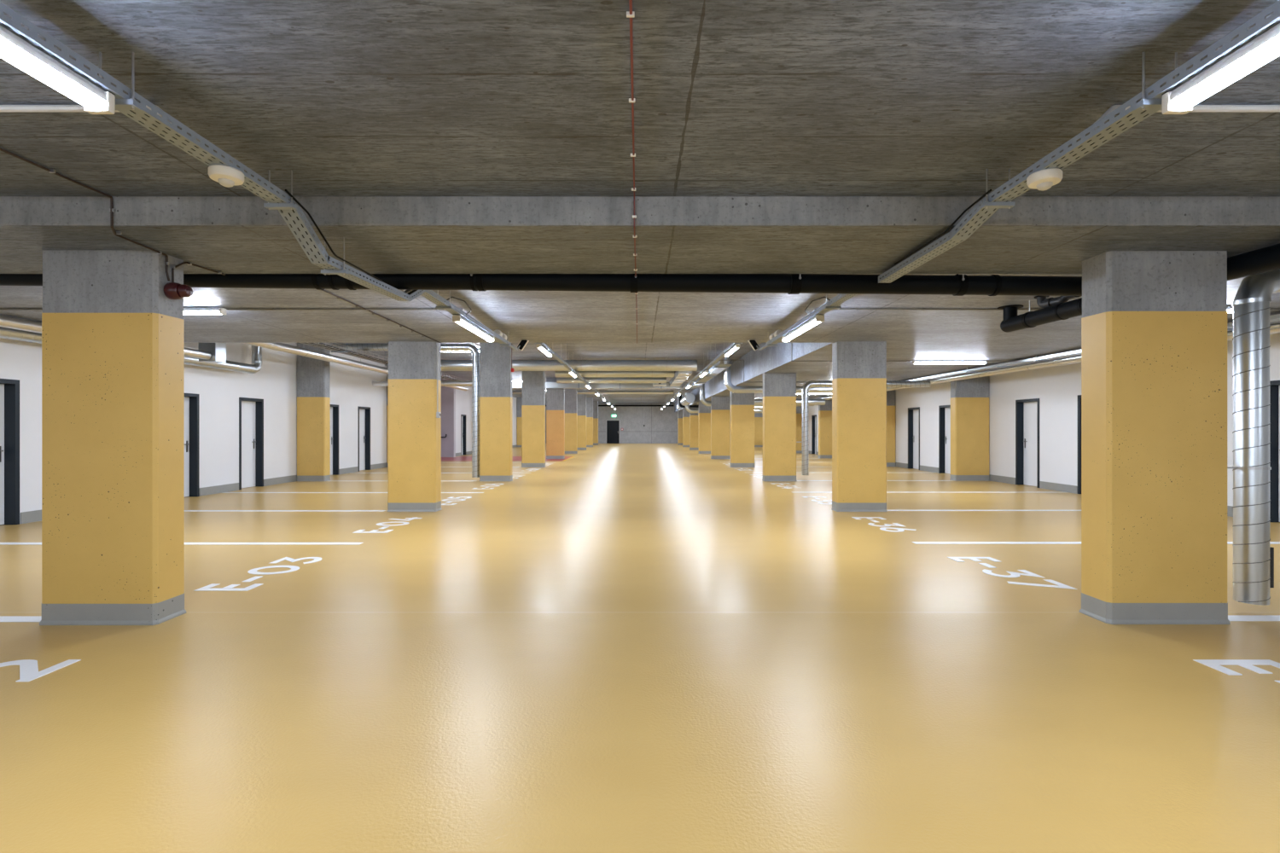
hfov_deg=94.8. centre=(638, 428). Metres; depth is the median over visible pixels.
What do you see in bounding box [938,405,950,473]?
door
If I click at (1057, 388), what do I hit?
wall
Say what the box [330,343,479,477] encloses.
ventilation duct
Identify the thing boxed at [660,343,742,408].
cable tray
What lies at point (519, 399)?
concrete pillar
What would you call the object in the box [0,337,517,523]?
wall
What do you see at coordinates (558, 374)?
ventilation duct
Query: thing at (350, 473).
bay line
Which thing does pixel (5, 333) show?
ventilation duct
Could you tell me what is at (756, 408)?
ventilation duct
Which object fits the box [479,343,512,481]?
concrete pillar
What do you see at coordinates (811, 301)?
cable
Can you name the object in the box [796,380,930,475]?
ventilation duct
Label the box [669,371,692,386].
duct
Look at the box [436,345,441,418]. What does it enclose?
conduit
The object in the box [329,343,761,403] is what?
ceiling
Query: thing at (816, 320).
lamp
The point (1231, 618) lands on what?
parking line
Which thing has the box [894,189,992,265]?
cable
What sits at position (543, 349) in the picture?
diffuser
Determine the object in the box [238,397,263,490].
door
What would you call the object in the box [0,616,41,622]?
parking line
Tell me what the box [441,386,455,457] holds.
wall
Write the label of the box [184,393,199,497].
door
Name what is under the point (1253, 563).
ventilation duct
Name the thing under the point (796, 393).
lamp
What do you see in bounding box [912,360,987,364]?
lamp
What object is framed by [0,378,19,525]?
door
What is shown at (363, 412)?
door
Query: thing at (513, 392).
ventilation duct
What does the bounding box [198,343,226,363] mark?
duct
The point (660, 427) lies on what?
wall
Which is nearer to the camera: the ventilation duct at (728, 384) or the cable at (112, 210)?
the cable at (112, 210)
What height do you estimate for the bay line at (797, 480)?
0.003 m
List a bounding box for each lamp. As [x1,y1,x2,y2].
[0,25,115,114]
[183,308,226,314]
[440,349,479,352]
[452,314,494,342]
[536,343,552,356]
[568,370,576,377]
[699,370,708,377]
[724,343,739,356]
[782,314,824,342]
[796,393,831,394]
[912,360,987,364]
[1161,23,1279,114]
[1227,306,1233,313]
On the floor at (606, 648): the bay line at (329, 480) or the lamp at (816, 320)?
the bay line at (329, 480)
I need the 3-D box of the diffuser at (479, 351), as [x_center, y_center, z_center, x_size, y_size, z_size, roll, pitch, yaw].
[-5.200,-2.168,16.600,1.460,0.031,0.084,0,0,0]
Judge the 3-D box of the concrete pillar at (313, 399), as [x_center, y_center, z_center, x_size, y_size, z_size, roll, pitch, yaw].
[-8.517,-0.431,15.440,0.760,3.626,0.300,0,0,0]
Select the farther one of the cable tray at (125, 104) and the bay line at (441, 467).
the bay line at (441, 467)
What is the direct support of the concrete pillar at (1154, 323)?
on the floor at (606, 648)
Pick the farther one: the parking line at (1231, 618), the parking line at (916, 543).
the parking line at (916, 543)
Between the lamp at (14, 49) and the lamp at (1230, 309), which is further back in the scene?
the lamp at (1230, 309)
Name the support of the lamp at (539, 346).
attached to the cable tray at (555, 355)
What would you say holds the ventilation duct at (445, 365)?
hanging from the ceiling at (585, 351)
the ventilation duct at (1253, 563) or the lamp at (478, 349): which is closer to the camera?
the ventilation duct at (1253, 563)
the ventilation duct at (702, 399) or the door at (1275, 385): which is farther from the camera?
the ventilation duct at (702, 399)
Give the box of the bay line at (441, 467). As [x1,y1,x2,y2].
[441,466,519,467]
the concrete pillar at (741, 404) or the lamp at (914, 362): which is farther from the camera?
the concrete pillar at (741, 404)
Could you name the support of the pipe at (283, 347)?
hanging from the ceiling at (585, 351)
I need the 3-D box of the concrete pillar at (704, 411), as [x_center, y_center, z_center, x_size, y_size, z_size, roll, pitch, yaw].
[3.697,-0.026,31.990,0.845,2.816,0.300,0,0,0]
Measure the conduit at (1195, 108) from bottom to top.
0.133 m
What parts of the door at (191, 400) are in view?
handle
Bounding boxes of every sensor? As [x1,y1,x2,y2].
[208,164,244,187]
[1026,168,1062,190]
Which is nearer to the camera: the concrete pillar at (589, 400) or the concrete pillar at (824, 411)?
the concrete pillar at (824, 411)
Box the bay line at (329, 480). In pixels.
[329,480,477,481]
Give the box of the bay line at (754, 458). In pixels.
[754,458,820,459]
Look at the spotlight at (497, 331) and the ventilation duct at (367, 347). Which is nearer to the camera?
the spotlight at (497, 331)
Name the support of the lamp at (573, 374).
attached to the cable tray at (555, 355)
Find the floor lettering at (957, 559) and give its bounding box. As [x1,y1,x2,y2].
[947,557,1076,589]
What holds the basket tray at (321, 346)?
hanging from the ceiling at (585, 351)
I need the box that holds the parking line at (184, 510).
[184,510,386,511]
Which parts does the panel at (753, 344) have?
panel, panel arm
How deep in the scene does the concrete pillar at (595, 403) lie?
48.50 m
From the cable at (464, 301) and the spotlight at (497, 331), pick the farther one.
the spotlight at (497, 331)
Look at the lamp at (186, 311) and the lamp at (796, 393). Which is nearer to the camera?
the lamp at (186, 311)
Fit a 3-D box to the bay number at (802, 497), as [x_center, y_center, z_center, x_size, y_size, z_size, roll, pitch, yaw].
[3.527,1.377,11.282,0.455,0.005,1.251,0,0,0]
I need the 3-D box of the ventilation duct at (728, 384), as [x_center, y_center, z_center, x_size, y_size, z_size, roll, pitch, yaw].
[5.192,-1.665,18.550,5.015,1.119,0.230,0,0,0]
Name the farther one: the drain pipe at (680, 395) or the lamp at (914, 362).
the drain pipe at (680, 395)
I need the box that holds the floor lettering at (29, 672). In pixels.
[0,659,81,681]
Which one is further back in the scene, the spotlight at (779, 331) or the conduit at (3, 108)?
the spotlight at (779, 331)
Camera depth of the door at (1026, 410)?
14.18 m
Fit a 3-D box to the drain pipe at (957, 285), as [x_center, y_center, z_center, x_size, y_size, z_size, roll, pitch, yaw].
[-1.790,-1.261,4.885,12.182,0.334,0.184,0,0,0]
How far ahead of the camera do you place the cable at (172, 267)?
4.41 m
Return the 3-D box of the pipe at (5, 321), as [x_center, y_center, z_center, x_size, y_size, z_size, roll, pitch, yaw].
[-7.980,-1.347,4.450,0.158,0.162,12.900,0,0,0]
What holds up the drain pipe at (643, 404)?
hanging from the ceiling at (585, 351)
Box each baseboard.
[20,445,516,523]
[808,450,1233,517]
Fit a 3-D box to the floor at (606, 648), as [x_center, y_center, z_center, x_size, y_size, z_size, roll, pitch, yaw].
[-1.180,1.480,19.600,21.640,0.200,67.800,0,0,0]
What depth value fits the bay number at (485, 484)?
13.90 m
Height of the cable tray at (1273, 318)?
0.123 m
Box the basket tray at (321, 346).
[301,343,467,380]
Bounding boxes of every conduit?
[0,104,172,123]
[0,308,462,310]
[706,360,744,382]
[791,343,1045,361]
[814,308,1279,310]
[1093,104,1279,130]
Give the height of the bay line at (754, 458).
0.003 m
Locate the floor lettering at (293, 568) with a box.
[193,557,321,591]
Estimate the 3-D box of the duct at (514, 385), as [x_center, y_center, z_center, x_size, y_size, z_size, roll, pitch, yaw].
[-1.725,-1.984,25.900,7.750,0.508,0.449,0,0,0]
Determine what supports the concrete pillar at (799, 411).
on the floor at (606, 648)
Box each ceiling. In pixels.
[0,0,1279,412]
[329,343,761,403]
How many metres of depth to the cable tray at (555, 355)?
17.30 m
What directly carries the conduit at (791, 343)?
attached to the ceiling at (351, 97)
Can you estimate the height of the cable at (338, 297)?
0.022 m
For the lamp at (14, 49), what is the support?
attached to the cable tray at (125, 104)
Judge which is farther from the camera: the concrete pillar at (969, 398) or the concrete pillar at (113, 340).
the concrete pillar at (969, 398)
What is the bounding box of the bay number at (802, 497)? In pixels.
[802,496,831,504]
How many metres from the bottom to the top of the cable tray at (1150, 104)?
0.261 m
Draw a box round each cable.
[0,147,169,280]
[170,261,225,282]
[285,189,382,281]
[321,290,442,343]
[444,296,471,314]
[626,0,637,343]
[804,296,831,314]
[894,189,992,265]
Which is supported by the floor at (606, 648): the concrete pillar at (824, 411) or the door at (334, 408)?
the concrete pillar at (824, 411)
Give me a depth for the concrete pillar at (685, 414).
43.00 m
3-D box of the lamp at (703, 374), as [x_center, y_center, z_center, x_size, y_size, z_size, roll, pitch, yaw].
[1.980,-1.636,17.750,0.092,0.076,1.520,0,0,0]
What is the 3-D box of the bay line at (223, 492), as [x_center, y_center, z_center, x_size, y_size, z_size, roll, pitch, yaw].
[-6.095,1.379,12.605,5.570,0.003,0.120,0,0,0]
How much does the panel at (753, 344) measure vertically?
0.221 m
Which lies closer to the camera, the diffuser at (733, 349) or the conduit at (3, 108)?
the conduit at (3, 108)
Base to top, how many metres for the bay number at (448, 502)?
0.005 m
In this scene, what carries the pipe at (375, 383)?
hanging from the ceiling at (585, 351)
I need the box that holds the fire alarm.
[163,282,192,300]
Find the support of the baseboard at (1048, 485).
attached to the wall at (1057, 388)
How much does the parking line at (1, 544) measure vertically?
0.003 m
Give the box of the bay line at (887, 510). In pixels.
[887,510,1081,511]
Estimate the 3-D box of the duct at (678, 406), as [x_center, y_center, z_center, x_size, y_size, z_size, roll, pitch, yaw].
[2.860,-1.805,40.600,0.280,0.870,1.200,0,0,0]
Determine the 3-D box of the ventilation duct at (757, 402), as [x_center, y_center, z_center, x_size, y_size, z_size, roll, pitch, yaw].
[6.098,-1.207,25.000,3.604,0.442,0.268,0,0,0]
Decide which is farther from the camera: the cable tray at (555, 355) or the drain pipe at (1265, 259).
the cable tray at (555, 355)
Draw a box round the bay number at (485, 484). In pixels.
[473,483,503,488]
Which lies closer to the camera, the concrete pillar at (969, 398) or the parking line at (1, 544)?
the parking line at (1, 544)
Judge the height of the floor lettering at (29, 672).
0.005 m
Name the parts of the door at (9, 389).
handle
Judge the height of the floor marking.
0.005 m
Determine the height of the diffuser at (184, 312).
0.031 m
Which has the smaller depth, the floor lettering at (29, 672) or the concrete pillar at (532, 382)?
the floor lettering at (29, 672)
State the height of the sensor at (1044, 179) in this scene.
0.077 m
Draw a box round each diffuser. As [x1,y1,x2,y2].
[183,311,221,314]
[440,350,479,352]
[538,347,551,356]
[725,347,738,356]
[914,362,985,364]
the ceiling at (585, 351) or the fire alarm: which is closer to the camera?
the fire alarm
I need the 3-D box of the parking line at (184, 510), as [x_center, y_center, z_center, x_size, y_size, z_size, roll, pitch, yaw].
[-6.553,1.379,9.820,4.655,0.003,0.120,0,0,0]
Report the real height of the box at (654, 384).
0.250 m
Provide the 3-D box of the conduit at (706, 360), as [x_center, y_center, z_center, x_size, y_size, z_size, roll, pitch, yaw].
[5.350,-1.751,18.050,6.500,0.702,0.024,0,0,0]
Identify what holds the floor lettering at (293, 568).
on the floor at (606, 648)
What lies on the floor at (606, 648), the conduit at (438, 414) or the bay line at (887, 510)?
the bay line at (887, 510)
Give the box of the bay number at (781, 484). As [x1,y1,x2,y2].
[770,482,797,488]
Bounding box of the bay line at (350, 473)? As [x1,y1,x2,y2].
[349,472,530,473]
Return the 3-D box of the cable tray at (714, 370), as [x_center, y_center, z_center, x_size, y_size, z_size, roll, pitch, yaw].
[2.360,-1.964,20.700,0.400,0.548,9.800,0,0,0]
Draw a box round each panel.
[509,339,529,350]
[747,339,767,350]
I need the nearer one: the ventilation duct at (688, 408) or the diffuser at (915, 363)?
the diffuser at (915, 363)
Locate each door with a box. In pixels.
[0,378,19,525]
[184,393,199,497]
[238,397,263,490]
[330,404,338,475]
[358,407,370,471]
[460,414,465,454]
[605,419,619,443]
[811,414,816,454]
[907,407,919,470]
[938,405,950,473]
[1015,398,1039,488]
[1077,395,1081,494]
[1269,380,1279,522]
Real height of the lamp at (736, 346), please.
0.076 m
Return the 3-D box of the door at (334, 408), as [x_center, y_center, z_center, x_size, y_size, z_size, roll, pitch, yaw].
[-8.994,0.344,17.070,0.212,2.072,0.844,0,0,0]
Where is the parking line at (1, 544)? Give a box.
[0,542,362,545]
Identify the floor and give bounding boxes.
[0,443,1279,852]
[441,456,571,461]
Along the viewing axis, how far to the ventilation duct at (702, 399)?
26.81 m
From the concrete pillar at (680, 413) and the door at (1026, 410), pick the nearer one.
the door at (1026, 410)
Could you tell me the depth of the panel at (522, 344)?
9.54 m
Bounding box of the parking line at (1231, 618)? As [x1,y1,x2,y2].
[1227,615,1279,621]
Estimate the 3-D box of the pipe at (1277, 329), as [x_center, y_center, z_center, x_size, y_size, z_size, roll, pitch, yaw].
[8.250,-1.327,14.500,0.118,0.202,33.000,0,0,0]
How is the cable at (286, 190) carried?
on the cable tray at (125, 104)
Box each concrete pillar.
[39,250,186,625]
[296,343,330,481]
[386,342,442,511]
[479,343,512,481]
[516,397,521,447]
[521,371,545,467]
[546,378,564,459]
[564,389,577,453]
[576,394,586,449]
[586,397,593,447]
[593,401,598,445]
[677,411,682,445]
[682,408,689,447]
[689,407,698,449]
[698,401,710,453]
[710,396,730,459]
[729,391,755,467]
[754,413,762,447]
[762,373,797,481]
[796,406,802,453]
[818,396,831,458]
[831,342,887,511]
[886,389,896,466]
[949,373,989,481]
[1079,250,1230,624]
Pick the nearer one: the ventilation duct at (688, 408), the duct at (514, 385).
the duct at (514, 385)
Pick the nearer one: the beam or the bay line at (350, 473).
the beam
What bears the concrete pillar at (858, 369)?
on the floor at (606, 648)
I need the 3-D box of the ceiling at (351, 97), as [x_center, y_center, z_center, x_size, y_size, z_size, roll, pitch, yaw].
[0.170,-1.985,19.700,18.740,1.110,67.400,0,0,0]
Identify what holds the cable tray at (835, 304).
hanging from the ceiling at (351, 97)
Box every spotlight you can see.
[494,329,506,340]
[769,329,782,340]
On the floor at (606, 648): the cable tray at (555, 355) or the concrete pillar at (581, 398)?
the concrete pillar at (581, 398)
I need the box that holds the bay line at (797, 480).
[797,480,953,481]
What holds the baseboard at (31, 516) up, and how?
attached to the wall at (351, 388)
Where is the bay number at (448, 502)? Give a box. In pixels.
[441,496,471,505]
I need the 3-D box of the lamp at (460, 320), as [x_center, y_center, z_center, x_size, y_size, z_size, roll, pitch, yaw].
[-1.980,-1.197,7.160,0.092,0.076,1.520,0,0,0]
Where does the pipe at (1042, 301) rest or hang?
hanging from the ceiling at (351, 97)
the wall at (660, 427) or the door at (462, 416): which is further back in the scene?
the wall at (660, 427)
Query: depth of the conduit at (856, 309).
7.01 m
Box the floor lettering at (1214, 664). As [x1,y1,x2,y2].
[1192,659,1279,683]
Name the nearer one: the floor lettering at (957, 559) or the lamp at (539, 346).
the floor lettering at (957, 559)
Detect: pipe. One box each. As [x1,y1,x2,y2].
[0,273,1082,296]
[0,314,211,360]
[243,343,467,390]
[545,403,674,406]
[679,394,698,407]
[817,322,1279,399]
[825,327,1279,400]
[997,243,1279,332]
[1034,296,1080,308]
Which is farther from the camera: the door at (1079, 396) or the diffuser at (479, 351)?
the diffuser at (479, 351)
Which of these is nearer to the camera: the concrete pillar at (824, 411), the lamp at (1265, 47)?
the lamp at (1265, 47)
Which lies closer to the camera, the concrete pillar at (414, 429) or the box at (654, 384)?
the concrete pillar at (414, 429)
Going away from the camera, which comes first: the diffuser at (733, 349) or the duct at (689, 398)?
the diffuser at (733, 349)
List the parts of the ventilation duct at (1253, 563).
grille frame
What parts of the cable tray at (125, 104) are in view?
threaded rod, threaded rod, threaded rod, threaded rod, threaded rod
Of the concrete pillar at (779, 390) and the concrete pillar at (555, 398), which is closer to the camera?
the concrete pillar at (779, 390)
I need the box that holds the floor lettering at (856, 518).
[851,517,915,531]
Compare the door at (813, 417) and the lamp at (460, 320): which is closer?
the lamp at (460, 320)
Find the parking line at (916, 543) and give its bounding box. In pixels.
[911,541,1279,544]
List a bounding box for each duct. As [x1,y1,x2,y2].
[0,326,262,373]
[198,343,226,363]
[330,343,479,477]
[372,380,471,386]
[440,357,697,371]
[512,382,687,389]
[512,390,673,394]
[554,371,674,378]
[556,377,666,383]
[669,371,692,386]
[677,395,682,408]
[680,389,695,406]
[685,392,762,413]
[699,383,814,406]
[723,357,831,393]
[729,406,762,410]
[754,398,825,405]
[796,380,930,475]
[1227,268,1279,605]
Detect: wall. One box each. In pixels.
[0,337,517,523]
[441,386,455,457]
[545,403,678,443]
[808,332,1279,506]
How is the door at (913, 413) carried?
in the wall at (1057, 388)
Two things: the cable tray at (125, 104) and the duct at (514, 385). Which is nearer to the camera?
the cable tray at (125, 104)
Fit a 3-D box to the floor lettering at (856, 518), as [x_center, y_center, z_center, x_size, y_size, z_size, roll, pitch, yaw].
[3.537,1.377,8.477,0.475,0.005,1.280,0,0,0]
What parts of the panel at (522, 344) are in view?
panel arm, panel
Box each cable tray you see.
[0,1,510,346]
[534,343,616,408]
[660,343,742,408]
[688,360,733,389]
[766,293,856,346]
[829,314,1279,395]
[878,0,1279,283]
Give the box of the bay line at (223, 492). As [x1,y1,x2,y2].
[222,492,483,493]
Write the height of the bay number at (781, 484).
0.005 m
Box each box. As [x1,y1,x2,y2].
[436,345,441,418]
[652,383,666,386]
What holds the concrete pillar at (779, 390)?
on the floor at (606, 648)
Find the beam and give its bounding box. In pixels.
[0,196,1279,273]
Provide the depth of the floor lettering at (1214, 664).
3.44 m
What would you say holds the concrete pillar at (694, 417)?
on the floor at (606, 648)
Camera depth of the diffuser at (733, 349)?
12.40 m
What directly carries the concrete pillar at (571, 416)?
on the floor at (606, 648)
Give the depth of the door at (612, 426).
53.23 m
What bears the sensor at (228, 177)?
attached to the cable tray at (125, 104)
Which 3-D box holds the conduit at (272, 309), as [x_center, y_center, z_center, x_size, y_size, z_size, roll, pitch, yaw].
[-5.350,-1.418,7.020,6.500,0.031,0.028,0,0,0]
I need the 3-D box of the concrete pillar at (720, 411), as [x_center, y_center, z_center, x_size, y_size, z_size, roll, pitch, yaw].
[3.697,-0.026,26.490,0.845,2.816,0.300,0,0,0]
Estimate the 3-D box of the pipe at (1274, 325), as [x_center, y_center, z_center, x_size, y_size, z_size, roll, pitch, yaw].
[8.080,-1.300,17.950,0.060,0.060,26.100,0,0,0]
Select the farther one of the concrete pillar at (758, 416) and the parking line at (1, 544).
the concrete pillar at (758, 416)
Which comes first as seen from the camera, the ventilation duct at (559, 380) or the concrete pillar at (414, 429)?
the concrete pillar at (414, 429)
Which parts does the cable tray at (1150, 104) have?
threaded rod, threaded rod, threaded rod, threaded rod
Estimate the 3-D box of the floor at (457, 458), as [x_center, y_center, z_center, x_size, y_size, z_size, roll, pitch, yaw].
[-7.540,1.379,26.800,8.680,0.002,4.200,0,0,0]
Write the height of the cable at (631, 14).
0.196 m
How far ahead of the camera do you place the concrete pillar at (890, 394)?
21.10 m

